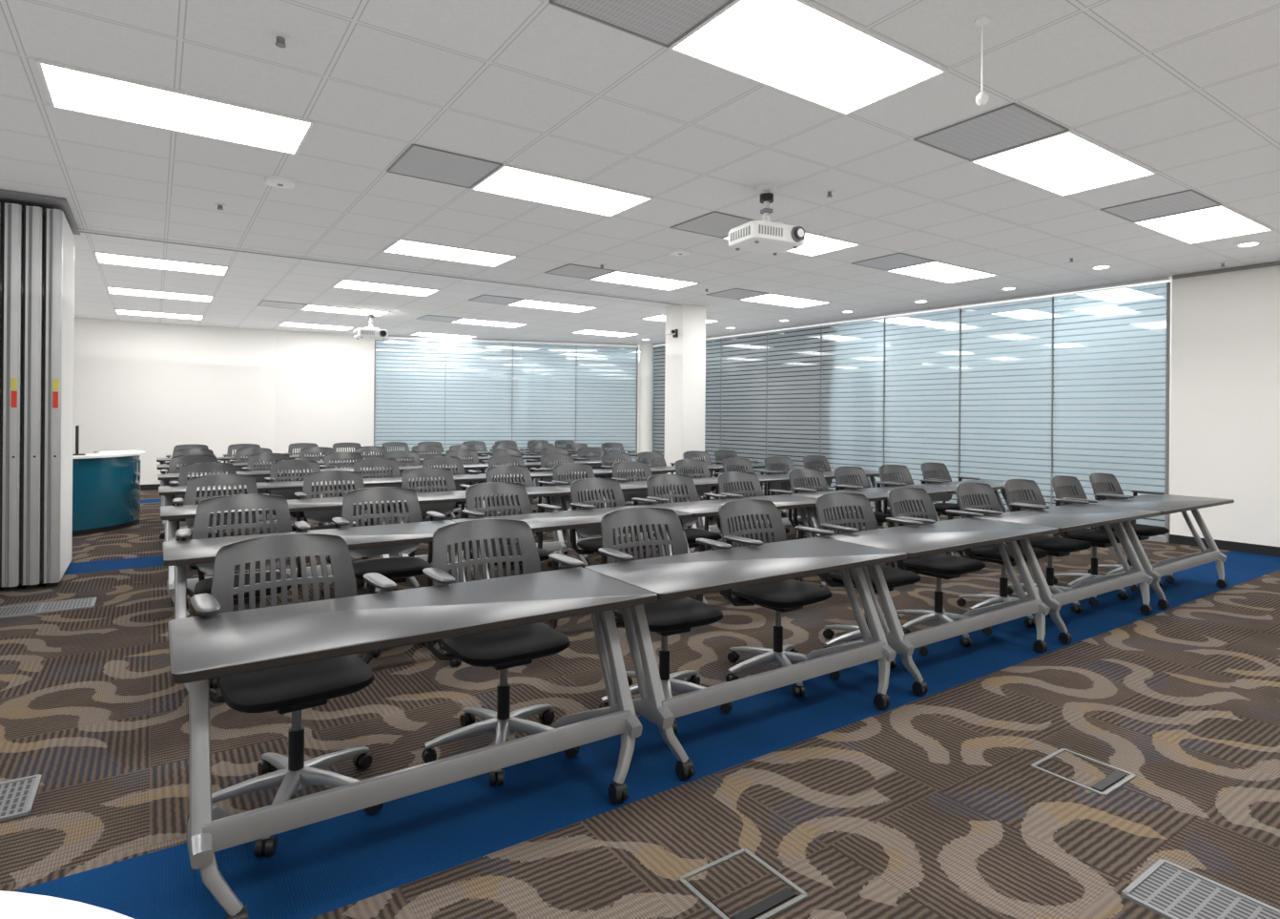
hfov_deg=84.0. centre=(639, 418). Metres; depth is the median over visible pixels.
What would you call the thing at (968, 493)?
office chair
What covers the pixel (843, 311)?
recessed light
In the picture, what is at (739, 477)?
office chair
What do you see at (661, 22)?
ceiling air vent
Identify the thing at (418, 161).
ceiling air vent
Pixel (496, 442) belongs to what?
office chair
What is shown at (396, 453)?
office chair
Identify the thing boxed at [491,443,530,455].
office chair
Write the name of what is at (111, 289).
ceiling light panel
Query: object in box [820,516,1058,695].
table
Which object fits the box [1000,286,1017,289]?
recessed light
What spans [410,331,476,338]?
ceiling light panel
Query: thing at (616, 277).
ceiling light panel
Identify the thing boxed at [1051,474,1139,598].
office chair
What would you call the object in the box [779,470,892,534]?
table
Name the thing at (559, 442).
office chair
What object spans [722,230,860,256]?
ceiling light panel
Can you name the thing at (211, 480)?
office chair
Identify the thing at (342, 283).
ceiling light panel
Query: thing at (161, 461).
table
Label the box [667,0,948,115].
ceiling light panel
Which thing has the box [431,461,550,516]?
table
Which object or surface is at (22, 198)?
trim
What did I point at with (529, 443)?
office chair
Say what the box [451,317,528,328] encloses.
ceiling light panel
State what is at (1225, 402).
wall
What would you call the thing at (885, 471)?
office chair
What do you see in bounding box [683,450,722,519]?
office chair
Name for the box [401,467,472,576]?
office chair
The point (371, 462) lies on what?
office chair
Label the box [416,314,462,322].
ceiling air vent
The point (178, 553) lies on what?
table
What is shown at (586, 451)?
office chair
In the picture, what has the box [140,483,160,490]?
baseboard
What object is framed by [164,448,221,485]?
office chair
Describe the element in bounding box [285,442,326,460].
office chair
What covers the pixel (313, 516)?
office chair
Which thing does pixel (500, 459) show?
office chair
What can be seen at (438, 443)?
office chair
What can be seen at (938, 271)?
ceiling light panel
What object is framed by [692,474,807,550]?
table
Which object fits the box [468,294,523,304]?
ceiling air vent
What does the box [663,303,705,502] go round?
square column
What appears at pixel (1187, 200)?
ceiling air vent
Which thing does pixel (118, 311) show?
ceiling light panel
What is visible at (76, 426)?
desktop monitor
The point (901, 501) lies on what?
office chair
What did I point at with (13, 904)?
table
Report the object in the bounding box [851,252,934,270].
ceiling air vent
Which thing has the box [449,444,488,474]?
office chair
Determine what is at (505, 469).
office chair
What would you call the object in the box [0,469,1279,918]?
floor
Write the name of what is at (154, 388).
wall
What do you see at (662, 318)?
ceiling light panel
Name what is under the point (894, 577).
office chair
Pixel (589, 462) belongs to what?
table
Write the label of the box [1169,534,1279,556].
baseboard
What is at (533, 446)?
office chair
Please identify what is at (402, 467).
table
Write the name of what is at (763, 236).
ceiling projector
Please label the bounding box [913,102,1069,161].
ceiling air vent
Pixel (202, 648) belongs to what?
table
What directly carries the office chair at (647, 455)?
on the floor
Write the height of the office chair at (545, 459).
0.925 m
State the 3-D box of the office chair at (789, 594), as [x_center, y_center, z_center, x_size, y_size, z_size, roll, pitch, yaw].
[0.743,0.933,3.872,0.645,0.925,0.626,0,0,-37]
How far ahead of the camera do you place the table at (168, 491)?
6.40 m
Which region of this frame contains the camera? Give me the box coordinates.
[664,329,678,337]
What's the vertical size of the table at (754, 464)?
0.740 m
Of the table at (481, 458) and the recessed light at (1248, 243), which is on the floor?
the table at (481, 458)
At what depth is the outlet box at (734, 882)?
2.10 m
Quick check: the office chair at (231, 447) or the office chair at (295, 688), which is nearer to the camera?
the office chair at (295, 688)
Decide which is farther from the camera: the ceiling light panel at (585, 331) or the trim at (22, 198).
the ceiling light panel at (585, 331)
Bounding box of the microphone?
[974,15,990,105]
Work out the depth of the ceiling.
4.57 m
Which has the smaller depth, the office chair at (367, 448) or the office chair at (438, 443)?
the office chair at (367, 448)
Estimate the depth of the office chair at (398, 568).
4.53 m
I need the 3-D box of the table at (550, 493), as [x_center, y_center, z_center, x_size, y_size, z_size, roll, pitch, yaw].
[-1.372,1.009,6.068,1.504,0.740,0.593,0,0,-34]
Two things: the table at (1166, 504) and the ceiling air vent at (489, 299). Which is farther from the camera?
the ceiling air vent at (489, 299)
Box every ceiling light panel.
[35,58,314,155]
[93,250,229,275]
[105,286,214,302]
[114,309,204,319]
[278,321,354,330]
[300,304,390,316]
[331,278,440,296]
[382,238,517,267]
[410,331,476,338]
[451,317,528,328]
[470,164,653,216]
[488,347,531,349]
[506,298,598,312]
[561,352,608,355]
[571,329,639,336]
[589,269,699,290]
[640,313,720,323]
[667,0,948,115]
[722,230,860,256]
[740,292,831,308]
[887,260,998,283]
[969,128,1157,196]
[1132,204,1274,244]
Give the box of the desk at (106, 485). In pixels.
[72,450,144,536]
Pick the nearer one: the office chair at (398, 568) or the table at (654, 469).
the office chair at (398, 568)
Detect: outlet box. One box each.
[679,847,807,918]
[1031,747,1135,795]
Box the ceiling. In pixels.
[0,0,1279,364]
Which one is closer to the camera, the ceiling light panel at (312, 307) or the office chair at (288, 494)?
the office chair at (288, 494)
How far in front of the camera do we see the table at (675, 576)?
3.10 m
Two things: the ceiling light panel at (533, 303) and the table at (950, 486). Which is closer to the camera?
the table at (950, 486)
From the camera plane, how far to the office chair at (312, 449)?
10.53 m
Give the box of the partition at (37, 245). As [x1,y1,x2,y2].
[0,202,74,591]
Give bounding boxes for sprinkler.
[214,203,226,209]
[270,31,290,47]
[824,189,835,197]
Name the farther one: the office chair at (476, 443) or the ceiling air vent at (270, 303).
the office chair at (476, 443)
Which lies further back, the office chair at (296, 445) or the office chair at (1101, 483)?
the office chair at (296, 445)
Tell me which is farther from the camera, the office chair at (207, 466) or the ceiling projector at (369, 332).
the ceiling projector at (369, 332)
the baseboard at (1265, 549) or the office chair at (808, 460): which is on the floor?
the office chair at (808, 460)
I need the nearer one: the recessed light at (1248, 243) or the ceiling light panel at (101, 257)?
the recessed light at (1248, 243)
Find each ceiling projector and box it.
[353,310,388,340]
[728,185,805,255]
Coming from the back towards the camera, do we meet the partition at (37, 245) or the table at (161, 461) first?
the table at (161, 461)
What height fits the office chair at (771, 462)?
0.925 m
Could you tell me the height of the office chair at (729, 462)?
0.925 m
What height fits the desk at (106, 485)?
0.905 m
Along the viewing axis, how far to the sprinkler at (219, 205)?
5.70 m
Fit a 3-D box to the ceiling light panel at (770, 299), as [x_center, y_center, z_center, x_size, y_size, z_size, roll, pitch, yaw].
[2.070,-1.667,10.107,1.228,0.012,0.618,0,0,-34]
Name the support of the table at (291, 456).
on the floor
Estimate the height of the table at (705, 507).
0.740 m
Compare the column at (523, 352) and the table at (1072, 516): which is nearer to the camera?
the table at (1072, 516)
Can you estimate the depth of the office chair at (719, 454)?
10.61 m
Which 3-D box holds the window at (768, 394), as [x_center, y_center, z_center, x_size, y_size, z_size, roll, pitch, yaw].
[3.130,-0.125,12.303,0.070,3.080,10.116,0,0,-36]
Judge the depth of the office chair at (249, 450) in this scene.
10.05 m
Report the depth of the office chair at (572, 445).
12.98 m
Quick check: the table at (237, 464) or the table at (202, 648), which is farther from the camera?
the table at (237, 464)
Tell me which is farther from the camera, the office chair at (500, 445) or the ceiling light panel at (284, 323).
the ceiling light panel at (284, 323)
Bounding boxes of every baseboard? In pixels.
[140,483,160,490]
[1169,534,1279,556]
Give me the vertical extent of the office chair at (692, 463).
0.925 m
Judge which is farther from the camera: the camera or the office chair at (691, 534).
the camera
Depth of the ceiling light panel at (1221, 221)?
6.05 m
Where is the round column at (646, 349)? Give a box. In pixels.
[639,343,653,463]
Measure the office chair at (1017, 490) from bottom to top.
0.925 m
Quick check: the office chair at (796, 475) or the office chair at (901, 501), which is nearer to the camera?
the office chair at (901, 501)
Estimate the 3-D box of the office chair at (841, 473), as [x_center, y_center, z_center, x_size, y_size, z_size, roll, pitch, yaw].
[2.201,0.945,6.885,0.645,0.925,0.626,0,0,-36]
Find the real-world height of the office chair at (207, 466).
0.925 m
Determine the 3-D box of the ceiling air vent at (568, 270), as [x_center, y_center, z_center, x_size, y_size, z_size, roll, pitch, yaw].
[-0.697,-1.692,8.211,0.602,0.008,0.602,0,0,-34]
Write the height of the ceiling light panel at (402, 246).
0.012 m
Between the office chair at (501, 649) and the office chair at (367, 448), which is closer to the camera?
the office chair at (501, 649)
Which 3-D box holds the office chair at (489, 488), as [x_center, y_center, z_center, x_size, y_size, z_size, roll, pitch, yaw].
[-0.886,0.920,4.844,0.645,0.925,0.626,0,0,-38]
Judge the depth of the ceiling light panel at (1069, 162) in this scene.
4.66 m
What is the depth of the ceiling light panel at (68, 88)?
3.93 m
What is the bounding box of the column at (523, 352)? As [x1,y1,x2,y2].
[518,351,544,454]
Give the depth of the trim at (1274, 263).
7.75 m
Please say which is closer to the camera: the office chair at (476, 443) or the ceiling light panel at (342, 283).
the ceiling light panel at (342, 283)
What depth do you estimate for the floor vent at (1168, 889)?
2.07 m
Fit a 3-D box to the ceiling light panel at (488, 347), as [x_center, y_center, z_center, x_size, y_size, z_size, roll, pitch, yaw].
[-3.091,-1.709,17.268,1.228,0.012,0.618,0,0,-34]
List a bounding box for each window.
[373,334,638,476]
[652,276,1170,542]
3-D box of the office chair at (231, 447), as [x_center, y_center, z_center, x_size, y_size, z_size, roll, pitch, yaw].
[-6.268,0.877,11.300,0.645,0.925,0.626,0,0,-36]
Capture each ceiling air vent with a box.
[257,300,307,309]
[386,143,503,188]
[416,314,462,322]
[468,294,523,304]
[544,263,615,279]
[549,0,734,47]
[669,210,754,238]
[706,288,769,299]
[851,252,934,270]
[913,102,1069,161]
[1100,188,1221,222]
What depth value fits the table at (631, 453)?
12.67 m
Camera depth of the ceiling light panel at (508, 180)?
5.30 m
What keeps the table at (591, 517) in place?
on the floor
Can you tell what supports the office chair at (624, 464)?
on the floor
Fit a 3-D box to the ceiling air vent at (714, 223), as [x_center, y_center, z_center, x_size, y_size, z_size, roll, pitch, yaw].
[0.682,-1.681,6.198,0.602,0.008,0.602,0,0,-34]
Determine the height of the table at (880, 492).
0.740 m
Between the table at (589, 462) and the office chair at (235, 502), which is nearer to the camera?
the office chair at (235, 502)
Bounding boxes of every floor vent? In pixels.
[0,597,96,618]
[0,773,41,821]
[1121,858,1279,918]
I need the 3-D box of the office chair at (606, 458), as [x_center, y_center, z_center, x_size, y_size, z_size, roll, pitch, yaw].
[-0.204,0.926,9.295,0.645,0.925,0.626,0,0,-34]
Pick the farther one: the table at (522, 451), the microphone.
the table at (522, 451)
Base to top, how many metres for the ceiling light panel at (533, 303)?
0.012 m
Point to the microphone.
(981, 98)
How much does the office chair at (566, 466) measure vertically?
0.925 m
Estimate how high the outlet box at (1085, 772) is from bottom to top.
0.006 m
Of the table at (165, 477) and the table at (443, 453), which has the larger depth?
the table at (443, 453)
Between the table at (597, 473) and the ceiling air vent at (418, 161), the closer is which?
the ceiling air vent at (418, 161)
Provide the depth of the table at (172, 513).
4.99 m
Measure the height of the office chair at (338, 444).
0.925 m
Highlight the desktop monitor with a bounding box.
[72,425,85,454]
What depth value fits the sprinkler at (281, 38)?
3.16 m
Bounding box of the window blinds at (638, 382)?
[372,349,639,457]
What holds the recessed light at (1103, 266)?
in the ceiling
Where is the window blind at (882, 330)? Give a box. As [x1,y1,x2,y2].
[851,330,891,486]
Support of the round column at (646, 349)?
on the floor
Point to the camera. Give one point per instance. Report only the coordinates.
(674, 332)
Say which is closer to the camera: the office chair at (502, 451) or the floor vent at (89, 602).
the floor vent at (89, 602)
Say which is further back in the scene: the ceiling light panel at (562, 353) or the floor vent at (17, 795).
the ceiling light panel at (562, 353)
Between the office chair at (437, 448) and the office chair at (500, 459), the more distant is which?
the office chair at (437, 448)
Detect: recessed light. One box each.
[841,309,854,312]
[913,299,929,302]
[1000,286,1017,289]
[1090,264,1112,268]
[1234,241,1261,247]
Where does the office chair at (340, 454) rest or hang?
on the floor
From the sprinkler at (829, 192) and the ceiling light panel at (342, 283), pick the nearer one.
the sprinkler at (829, 192)
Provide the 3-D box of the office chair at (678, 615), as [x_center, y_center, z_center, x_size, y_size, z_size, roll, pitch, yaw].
[0.111,0.928,3.450,0.645,0.925,0.626,0,0,-32]
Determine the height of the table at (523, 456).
0.740 m
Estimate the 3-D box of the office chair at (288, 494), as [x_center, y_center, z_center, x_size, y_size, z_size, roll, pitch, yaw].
[-3.448,0.900,7.205,0.645,0.925,0.626,0,0,-38]
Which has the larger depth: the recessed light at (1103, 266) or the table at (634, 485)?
the recessed light at (1103, 266)
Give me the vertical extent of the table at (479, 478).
0.740 m
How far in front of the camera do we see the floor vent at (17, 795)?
2.57 m
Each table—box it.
[0,889,133,918]
[156,455,268,496]
[156,461,273,506]
[157,469,312,528]
[158,480,345,562]
[160,496,395,617]
[162,519,465,691]
[167,567,657,918]
[276,454,374,461]
[292,458,405,497]
[310,465,444,525]
[342,474,495,558]
[368,452,445,456]
[392,486,570,588]
[399,455,489,492]
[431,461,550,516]
[451,504,692,579]
[476,450,539,483]
[480,469,612,544]
[489,454,583,486]
[535,458,633,512]
[545,480,705,567]
[572,452,646,480]
[584,536,907,780]
[596,465,712,532]
[647,494,827,603]
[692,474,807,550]
[699,462,787,516]
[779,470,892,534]
[791,485,948,587]
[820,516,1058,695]
[898,479,1010,555]
[972,503,1160,643]
[1086,494,1234,608]
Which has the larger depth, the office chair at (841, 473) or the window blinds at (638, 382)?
the window blinds at (638, 382)
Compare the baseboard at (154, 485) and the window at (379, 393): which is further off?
the window at (379, 393)
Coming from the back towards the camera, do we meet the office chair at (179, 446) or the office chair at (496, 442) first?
the office chair at (496, 442)
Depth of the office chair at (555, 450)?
10.92 m
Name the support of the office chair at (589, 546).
on the floor
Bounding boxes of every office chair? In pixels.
[159,454,224,539]
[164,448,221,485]
[165,444,215,464]
[169,461,236,568]
[170,474,267,603]
[175,494,309,687]
[186,533,396,856]
[222,443,261,494]
[228,447,280,471]
[241,453,298,534]
[264,459,327,557]
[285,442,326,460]
[294,446,342,480]
[294,470,372,595]
[319,451,367,525]
[331,486,445,657]
[332,442,369,467]
[350,445,394,477]
[353,457,400,512]
[380,441,418,465]
[383,450,429,520]
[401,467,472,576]
[409,445,445,465]
[417,441,449,457]
[420,456,479,516]
[421,518,584,785]
[444,449,488,516]
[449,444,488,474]
[462,440,492,470]
[462,481,560,620]
[485,464,555,572]
[488,454,542,535]
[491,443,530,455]
[492,448,537,514]
[494,440,527,450]
[526,439,548,461]
[529,443,562,471]
[539,447,582,508]
[539,454,577,533]
[551,462,616,563]
[554,439,578,454]
[564,442,598,460]
[570,477,656,559]
[577,447,610,507]
[598,506,732,732]
[600,452,650,527]
[601,442,636,468]
[611,460,660,556]
[637,451,674,502]
[646,474,726,598]
[674,458,722,548]
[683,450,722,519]
[714,449,757,476]
[717,471,794,579]
[718,498,840,696]
[722,457,777,520]
[763,455,801,534]
[788,468,858,527]
[803,454,854,527]
[815,492,928,667]
[833,466,899,565]
[878,464,945,554]
[887,487,992,646]
[920,461,980,553]
[954,481,1051,626]
[1003,478,1098,612]
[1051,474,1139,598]
[1088,472,1174,588]
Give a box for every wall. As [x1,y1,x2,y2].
[72,317,275,484]
[274,330,373,468]
[1169,265,1279,546]
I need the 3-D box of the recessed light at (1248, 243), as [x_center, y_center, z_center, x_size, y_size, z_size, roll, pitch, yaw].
[5.731,-1.638,6.694,0.200,0.012,0.200,0,0,-34]
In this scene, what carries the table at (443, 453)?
on the floor
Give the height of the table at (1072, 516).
0.740 m
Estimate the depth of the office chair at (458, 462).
8.24 m
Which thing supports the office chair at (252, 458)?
on the floor
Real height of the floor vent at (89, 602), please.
0.010 m
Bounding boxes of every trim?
[0,188,80,235]
[78,227,682,305]
[1172,261,1279,279]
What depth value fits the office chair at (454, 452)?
10.09 m
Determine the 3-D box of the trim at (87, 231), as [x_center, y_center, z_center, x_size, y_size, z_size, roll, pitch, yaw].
[-2.286,-1.698,8.486,7.000,0.021,0.110,0,0,-34]
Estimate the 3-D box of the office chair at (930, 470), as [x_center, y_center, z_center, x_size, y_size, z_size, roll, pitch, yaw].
[3.360,0.955,7.663,0.645,0.925,0.626,0,0,-34]
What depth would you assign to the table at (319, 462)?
9.95 m
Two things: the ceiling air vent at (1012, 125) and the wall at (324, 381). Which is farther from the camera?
the wall at (324, 381)
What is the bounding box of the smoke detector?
[669,248,691,255]
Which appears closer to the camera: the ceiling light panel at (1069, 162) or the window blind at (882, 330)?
the ceiling light panel at (1069, 162)
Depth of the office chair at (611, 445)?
13.42 m
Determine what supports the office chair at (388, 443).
on the floor
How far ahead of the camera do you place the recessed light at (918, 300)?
10.01 m
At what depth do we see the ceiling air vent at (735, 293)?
9.58 m
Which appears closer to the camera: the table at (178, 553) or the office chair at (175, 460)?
the table at (178, 553)
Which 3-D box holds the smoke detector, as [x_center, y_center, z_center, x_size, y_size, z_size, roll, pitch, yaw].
[0.408,-1.670,7.181,0.200,0.034,0.200,0,0,-34]

